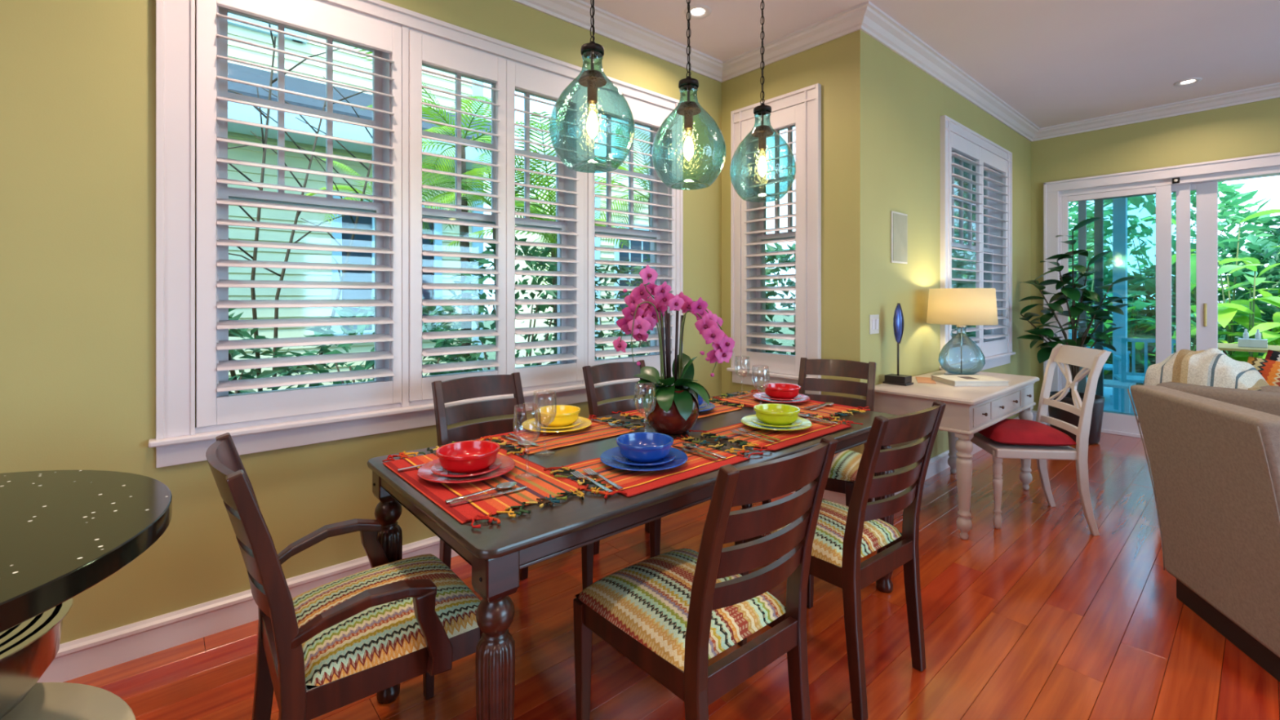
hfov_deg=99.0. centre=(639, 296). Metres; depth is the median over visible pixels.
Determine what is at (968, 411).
writing desk
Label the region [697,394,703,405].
soup bowl
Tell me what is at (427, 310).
shrub
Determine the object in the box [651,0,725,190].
pendant lamp
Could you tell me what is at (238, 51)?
house
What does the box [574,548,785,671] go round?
seat cushion
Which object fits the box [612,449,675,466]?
salad plate
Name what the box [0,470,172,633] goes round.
countertop
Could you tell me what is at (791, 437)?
placemat
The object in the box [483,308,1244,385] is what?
ground
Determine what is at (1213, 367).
throw blanket
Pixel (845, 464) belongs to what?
seat cushion
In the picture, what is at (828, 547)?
seat cushion
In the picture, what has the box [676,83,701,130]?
socket
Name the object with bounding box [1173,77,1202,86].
recessed light
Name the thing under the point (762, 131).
socket
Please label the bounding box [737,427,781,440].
fork
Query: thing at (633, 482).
placemat
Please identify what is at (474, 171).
palm
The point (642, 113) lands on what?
plantation shutter
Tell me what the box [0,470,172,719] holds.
round table
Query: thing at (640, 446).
soup bowl
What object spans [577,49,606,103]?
socket
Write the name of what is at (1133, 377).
patio chair
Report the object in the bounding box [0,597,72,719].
table base
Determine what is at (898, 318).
sculpture
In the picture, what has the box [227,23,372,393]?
palm tree
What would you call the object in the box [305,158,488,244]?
palm
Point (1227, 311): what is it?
plant
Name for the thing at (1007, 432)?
seat cushion
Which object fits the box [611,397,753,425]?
placemat
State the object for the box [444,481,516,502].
spoon
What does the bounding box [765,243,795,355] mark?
shrub
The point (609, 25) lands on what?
trim
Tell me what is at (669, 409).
potted orchid
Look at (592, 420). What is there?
fork
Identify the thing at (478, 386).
dining chair
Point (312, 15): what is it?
plantation shutter
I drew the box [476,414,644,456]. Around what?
placemat
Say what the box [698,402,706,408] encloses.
salad plate
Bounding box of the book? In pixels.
[931,374,1009,386]
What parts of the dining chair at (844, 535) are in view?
leg, seat rail, leg, leg, seat rail, seat rail, leg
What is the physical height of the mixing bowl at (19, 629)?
0.155 m
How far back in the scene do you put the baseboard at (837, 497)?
3.33 m
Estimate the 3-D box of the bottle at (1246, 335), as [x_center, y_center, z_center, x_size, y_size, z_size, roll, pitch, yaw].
[6.834,0.423,6.161,0.044,0.110,0.044,0,0,-41]
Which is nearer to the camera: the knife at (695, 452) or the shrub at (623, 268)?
the knife at (695, 452)
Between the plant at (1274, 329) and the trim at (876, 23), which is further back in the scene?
the plant at (1274, 329)
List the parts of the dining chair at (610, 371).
leg, leg, leg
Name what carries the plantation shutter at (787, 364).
attached to the window at (811, 95)
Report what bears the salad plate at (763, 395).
on the dinner plate at (757, 396)
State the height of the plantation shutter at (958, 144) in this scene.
1.743 m
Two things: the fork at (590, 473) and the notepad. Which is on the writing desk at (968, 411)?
the notepad
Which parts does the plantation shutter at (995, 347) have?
rail, rail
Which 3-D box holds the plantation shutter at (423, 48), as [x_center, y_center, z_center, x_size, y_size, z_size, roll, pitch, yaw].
[-0.894,-0.375,2.708,0.489,1.726,0.083,0,0,-41]
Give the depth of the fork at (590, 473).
1.53 m
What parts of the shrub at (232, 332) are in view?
stem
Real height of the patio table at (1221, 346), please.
0.740 m
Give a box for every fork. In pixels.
[397,463,424,471]
[569,471,613,493]
[582,467,623,489]
[590,418,622,426]
[730,429,774,442]
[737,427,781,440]
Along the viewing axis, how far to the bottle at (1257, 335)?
6.08 m
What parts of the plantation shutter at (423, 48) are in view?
rail, rail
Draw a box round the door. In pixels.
[1043,151,1279,438]
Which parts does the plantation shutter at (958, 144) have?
rail, rail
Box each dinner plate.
[417,453,515,483]
[521,416,591,432]
[600,446,688,471]
[698,400,715,411]
[741,414,812,431]
[752,391,810,403]
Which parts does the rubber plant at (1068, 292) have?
pot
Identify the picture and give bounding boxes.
[956,376,976,378]
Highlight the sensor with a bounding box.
[1172,177,1179,183]
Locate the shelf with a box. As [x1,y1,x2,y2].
[0,682,135,719]
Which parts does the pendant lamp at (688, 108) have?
lamp shade, bulb, chain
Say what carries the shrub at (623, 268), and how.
on the ground
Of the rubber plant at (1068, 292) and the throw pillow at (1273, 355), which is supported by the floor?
the rubber plant at (1068, 292)
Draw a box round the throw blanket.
[1137,347,1269,422]
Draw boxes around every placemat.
[382,436,595,528]
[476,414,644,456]
[543,434,763,498]
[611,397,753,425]
[688,412,862,452]
[712,388,870,420]
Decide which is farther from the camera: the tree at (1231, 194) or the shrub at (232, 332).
the tree at (1231, 194)
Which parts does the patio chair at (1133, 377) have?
leg, armrest, seat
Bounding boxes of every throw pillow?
[1247,356,1279,386]
[1264,349,1279,361]
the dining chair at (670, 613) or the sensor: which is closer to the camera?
the dining chair at (670, 613)
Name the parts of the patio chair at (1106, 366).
backrest, armrest, seat, leg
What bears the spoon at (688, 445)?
on the placemat at (633, 482)
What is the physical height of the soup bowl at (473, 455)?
0.055 m
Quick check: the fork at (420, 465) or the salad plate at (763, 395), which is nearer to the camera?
the fork at (420, 465)
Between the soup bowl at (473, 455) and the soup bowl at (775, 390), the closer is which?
the soup bowl at (473, 455)
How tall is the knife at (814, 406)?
0.006 m
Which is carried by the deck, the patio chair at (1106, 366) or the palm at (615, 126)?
the patio chair at (1106, 366)
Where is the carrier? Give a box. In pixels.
[1237,328,1267,347]
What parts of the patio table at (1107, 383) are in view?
leg, leg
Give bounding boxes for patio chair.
[1068,328,1130,391]
[1112,337,1176,412]
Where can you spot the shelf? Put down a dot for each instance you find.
(46, 700)
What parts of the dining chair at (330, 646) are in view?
leg, leg, seat rail, armrest, armrest, seat rail, leg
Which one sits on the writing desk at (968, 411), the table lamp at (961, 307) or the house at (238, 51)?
the table lamp at (961, 307)
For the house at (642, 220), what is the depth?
10.01 m
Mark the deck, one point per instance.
(1108, 391)
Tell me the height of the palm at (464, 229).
3.616 m
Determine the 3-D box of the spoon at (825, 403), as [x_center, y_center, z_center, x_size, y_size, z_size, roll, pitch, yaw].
[0.831,0.502,2.494,0.191,0.009,0.040,0,0,-43]
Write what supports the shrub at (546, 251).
on the ground
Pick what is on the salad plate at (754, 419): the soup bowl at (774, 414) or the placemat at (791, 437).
the soup bowl at (774, 414)
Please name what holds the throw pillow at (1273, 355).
on the sofa at (1266, 399)
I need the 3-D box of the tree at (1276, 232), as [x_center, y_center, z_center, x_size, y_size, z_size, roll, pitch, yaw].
[12.665,-0.360,9.142,2.959,3.854,3.761,0,0,-41]
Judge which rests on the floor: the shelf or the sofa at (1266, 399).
the sofa at (1266, 399)
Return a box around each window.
[148,0,683,467]
[726,83,821,394]
[939,115,1015,370]
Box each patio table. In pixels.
[1086,377,1136,413]
[1217,342,1279,352]
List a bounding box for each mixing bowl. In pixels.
[0,605,56,654]
[0,615,37,647]
[0,626,13,639]
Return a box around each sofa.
[1127,385,1279,681]
[1154,382,1279,497]
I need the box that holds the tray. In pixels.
[1237,337,1267,347]
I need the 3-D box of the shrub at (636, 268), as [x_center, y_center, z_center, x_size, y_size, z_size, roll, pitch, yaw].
[0.433,0.457,6.190,1.434,2.162,1.621,0,0,-41]
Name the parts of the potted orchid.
flower, flower, flower, flower, flower, flower, flower, flower, stem, flower, stem, flower, flower, flower, flower, stem, flower, flower, flower, flower, pot, flower, flower, flower, stem, flower, flower, stem, flower, flower, flower, flower, flower, flower, flower, flower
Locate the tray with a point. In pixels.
(1242, 342)
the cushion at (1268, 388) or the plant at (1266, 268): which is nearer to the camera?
the cushion at (1268, 388)
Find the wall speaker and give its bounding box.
[890,210,907,263]
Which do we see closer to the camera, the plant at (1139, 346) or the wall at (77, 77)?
the wall at (77, 77)
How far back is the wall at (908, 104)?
3.73 m
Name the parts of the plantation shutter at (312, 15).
rail, rail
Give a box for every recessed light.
[684,4,711,19]
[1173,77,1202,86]
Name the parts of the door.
casing, sliding panel, sliding panel, pane, sliding panel, head casing, handle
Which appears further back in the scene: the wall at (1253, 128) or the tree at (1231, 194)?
the tree at (1231, 194)
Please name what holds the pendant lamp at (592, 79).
hanging from the ceiling
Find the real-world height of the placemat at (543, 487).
0.013 m
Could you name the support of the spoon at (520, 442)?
on the placemat at (597, 430)
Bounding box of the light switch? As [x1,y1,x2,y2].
[869,314,879,333]
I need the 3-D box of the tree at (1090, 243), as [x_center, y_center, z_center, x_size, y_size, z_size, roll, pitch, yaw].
[8.514,-0.660,12.473,3.039,4.428,3.683,0,0,-22]
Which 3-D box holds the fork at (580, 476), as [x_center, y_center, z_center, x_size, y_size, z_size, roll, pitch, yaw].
[-0.134,0.508,1.502,0.025,0.009,0.190,0,0,-37]
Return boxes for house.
[227,13,491,392]
[515,178,650,367]
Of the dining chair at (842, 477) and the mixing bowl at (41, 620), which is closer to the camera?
the mixing bowl at (41, 620)
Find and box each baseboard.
[36,535,458,682]
[791,486,845,505]
[872,410,1032,501]
[1031,409,1037,421]
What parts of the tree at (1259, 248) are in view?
stem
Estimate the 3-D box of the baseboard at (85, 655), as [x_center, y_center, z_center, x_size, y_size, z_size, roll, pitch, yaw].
[-1.691,1.219,2.014,6.100,0.122,0.022,0,0,-41]
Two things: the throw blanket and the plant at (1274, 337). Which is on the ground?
the plant at (1274, 337)
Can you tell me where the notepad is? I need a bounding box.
[915,377,936,383]
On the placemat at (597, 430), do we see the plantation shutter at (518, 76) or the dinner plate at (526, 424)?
the dinner plate at (526, 424)
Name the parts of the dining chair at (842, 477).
leg, leg, seat rail, leg, leg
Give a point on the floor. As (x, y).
(1038, 615)
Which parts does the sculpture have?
rod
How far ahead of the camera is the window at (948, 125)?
4.69 m
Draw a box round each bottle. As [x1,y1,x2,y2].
[1243,328,1248,338]
[1254,328,1261,339]
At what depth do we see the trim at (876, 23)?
3.87 m
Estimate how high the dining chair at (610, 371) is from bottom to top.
0.929 m
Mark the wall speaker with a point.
(899, 221)
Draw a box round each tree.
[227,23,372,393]
[1068,181,1279,343]
[1068,200,1112,350]
[1068,257,1155,379]
[1107,230,1279,373]
[1237,215,1279,336]
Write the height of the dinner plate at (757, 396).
0.020 m
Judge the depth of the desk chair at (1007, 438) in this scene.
3.01 m
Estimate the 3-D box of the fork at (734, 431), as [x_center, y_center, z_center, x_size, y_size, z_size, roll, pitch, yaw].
[0.407,0.505,1.980,0.025,0.009,0.190,0,0,-39]
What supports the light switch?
attached to the wall at (908, 104)
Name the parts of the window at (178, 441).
casing, pane, sash, sash, sill, pane, sash, sash, pane, head casing, sash, pane, sash, casing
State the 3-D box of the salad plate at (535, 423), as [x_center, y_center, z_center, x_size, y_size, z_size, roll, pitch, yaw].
[-0.325,0.497,2.133,0.196,0.017,0.196,0,0,-41]
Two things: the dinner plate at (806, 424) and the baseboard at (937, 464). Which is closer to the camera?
the dinner plate at (806, 424)
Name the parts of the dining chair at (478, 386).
leg, leg, leg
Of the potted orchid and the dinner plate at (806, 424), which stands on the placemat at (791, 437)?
the dinner plate at (806, 424)
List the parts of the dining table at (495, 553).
leg, leg, leg, leg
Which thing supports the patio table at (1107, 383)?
on the deck
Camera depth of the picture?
3.38 m
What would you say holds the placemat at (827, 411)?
on the dining table at (495, 553)
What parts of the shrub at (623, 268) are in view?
stem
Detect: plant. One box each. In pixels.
[1017,217,1137,444]
[1068,248,1112,350]
[1086,293,1176,375]
[1093,299,1267,368]
[1138,208,1279,354]
[1190,257,1279,362]
[1228,311,1279,359]
[1243,245,1279,297]
[1271,288,1279,332]
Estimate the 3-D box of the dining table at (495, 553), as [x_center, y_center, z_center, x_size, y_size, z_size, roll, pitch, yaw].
[0.132,0.900,2.066,1.945,0.760,0.860,0,0,-41]
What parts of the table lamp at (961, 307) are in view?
stem, glass, lamp shade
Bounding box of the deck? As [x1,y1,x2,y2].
[1103,386,1137,413]
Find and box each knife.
[448,486,527,506]
[507,432,538,446]
[671,445,718,460]
[800,417,833,425]
[804,403,824,409]
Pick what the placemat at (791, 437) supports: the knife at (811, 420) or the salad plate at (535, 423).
the knife at (811, 420)
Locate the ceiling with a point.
(1054, 62)
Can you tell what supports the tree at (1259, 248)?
on the ground
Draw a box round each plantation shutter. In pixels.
[195,0,401,427]
[408,30,506,401]
[506,60,583,387]
[587,88,675,370]
[741,102,804,375]
[950,131,982,364]
[981,147,1009,357]
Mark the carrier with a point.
(1257, 342)
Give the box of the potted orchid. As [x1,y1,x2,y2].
[612,264,735,435]
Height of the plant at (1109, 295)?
2.323 m
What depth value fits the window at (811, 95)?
3.72 m
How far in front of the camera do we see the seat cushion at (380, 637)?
1.34 m
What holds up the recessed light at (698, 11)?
in the ceiling
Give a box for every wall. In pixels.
[0,0,721,644]
[721,29,872,453]
[872,38,1031,476]
[1031,97,1279,410]
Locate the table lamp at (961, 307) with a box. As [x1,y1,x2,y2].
[926,288,998,374]
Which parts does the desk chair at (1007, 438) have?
leg, seat, leg, cross rail, cross rail, crest rail, leg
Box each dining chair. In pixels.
[205,432,482,719]
[431,372,593,590]
[573,435,837,719]
[582,360,661,557]
[734,400,946,719]
[762,357,876,506]
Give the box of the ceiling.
[581,0,1279,128]
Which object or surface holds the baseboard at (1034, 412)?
attached to the wall at (1253, 128)
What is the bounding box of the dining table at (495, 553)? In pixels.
[367,391,897,719]
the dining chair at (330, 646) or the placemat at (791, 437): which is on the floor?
the dining chair at (330, 646)
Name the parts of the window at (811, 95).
casing, sill, head casing, sash, pane, sash, casing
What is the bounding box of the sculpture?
[882,302,913,386]
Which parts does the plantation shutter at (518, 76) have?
rail, rail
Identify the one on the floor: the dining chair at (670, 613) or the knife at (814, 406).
the dining chair at (670, 613)
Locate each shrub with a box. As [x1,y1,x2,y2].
[228,308,315,394]
[278,293,481,387]
[430,235,595,371]
[537,258,650,364]
[615,248,650,357]
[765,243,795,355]
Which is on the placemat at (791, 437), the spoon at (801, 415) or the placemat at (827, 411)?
the spoon at (801, 415)
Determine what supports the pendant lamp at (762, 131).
hanging from the ceiling
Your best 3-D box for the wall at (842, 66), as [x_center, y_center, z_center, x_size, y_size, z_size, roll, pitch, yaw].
[1.011,-0.195,3.679,0.160,2.950,1.064,0,0,-41]
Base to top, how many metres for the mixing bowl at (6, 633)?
0.150 m
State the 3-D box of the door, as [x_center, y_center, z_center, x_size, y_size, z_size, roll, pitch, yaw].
[5.481,0.072,3.960,0.232,2.415,4.162,0,0,-41]
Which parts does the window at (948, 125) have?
casing, pane, sash, pane, sash, sill, head casing, casing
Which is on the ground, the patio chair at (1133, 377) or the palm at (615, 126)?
the palm at (615, 126)
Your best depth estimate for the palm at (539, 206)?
5.27 m
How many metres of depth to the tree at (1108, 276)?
9.76 m
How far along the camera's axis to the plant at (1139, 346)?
8.21 m
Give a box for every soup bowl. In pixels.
[435,440,500,473]
[534,404,580,426]
[615,431,673,462]
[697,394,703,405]
[753,403,799,425]
[763,382,800,399]
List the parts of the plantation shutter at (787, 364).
rail, rail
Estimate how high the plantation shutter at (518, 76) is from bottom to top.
1.726 m
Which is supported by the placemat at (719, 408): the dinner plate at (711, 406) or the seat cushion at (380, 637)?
the dinner plate at (711, 406)
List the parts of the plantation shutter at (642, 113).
rail, rail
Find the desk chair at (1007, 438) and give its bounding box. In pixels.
[970,343,1111,536]
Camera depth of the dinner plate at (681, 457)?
1.64 m
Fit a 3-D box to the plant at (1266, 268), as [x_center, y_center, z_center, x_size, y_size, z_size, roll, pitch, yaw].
[9.223,0.017,7.428,1.455,3.030,1.552,0,0,28]
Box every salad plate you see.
[431,457,502,477]
[531,418,582,429]
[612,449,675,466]
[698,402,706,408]
[751,416,802,427]
[760,392,802,400]
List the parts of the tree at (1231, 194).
stem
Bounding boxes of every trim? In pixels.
[511,0,723,82]
[721,0,868,82]
[860,0,1039,141]
[1031,82,1279,142]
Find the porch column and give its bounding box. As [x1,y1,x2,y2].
[1110,197,1127,405]
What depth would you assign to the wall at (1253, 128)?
4.93 m
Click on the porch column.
(1119, 205)
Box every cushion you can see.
[292,554,480,688]
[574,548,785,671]
[761,498,902,566]
[827,449,862,481]
[977,418,1076,445]
[1258,385,1279,392]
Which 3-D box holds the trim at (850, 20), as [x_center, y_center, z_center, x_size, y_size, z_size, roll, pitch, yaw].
[0.946,-1.623,3.556,0.100,0.095,1.164,0,0,-41]
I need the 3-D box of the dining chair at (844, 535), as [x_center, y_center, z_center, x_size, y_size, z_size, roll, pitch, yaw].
[0.700,0.816,1.917,0.448,0.929,0.591,0,0,-38]
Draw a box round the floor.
[63,424,1279,719]
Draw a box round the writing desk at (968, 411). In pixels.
[873,369,1039,539]
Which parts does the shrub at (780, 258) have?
stem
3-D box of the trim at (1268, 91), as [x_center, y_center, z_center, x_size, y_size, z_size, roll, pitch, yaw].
[5.843,-1.623,3.357,0.100,0.095,5.776,0,0,-41]
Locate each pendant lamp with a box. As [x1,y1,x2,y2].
[549,0,635,173]
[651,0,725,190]
[729,0,795,202]
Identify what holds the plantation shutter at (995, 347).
attached to the window at (948, 125)
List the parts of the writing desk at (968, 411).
leg, leg, drawer, moulding, drawer, leg, drawer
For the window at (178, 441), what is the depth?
2.40 m
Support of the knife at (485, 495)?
on the placemat at (543, 487)
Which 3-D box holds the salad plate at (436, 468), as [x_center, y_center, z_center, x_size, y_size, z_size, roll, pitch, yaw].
[-0.503,0.497,1.588,0.196,0.017,0.196,0,0,-41]
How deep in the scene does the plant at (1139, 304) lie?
8.56 m
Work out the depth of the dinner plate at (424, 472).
1.54 m
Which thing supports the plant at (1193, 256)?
on the ground
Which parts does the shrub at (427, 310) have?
stem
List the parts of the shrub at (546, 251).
stem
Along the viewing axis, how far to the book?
3.29 m
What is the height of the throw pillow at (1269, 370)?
0.473 m
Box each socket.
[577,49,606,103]
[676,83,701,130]
[751,109,773,150]
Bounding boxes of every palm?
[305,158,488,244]
[348,45,550,372]
[369,149,628,368]
[444,111,644,362]
[533,124,650,354]
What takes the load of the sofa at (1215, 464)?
on the floor
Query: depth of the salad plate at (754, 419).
2.11 m
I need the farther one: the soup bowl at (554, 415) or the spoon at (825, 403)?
the spoon at (825, 403)
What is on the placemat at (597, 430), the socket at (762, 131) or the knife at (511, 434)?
the knife at (511, 434)
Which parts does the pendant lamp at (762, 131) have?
chain, bulb, lamp shade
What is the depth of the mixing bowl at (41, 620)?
1.01 m
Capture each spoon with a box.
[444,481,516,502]
[500,435,530,445]
[682,442,726,458]
[798,413,838,423]
[809,402,834,410]

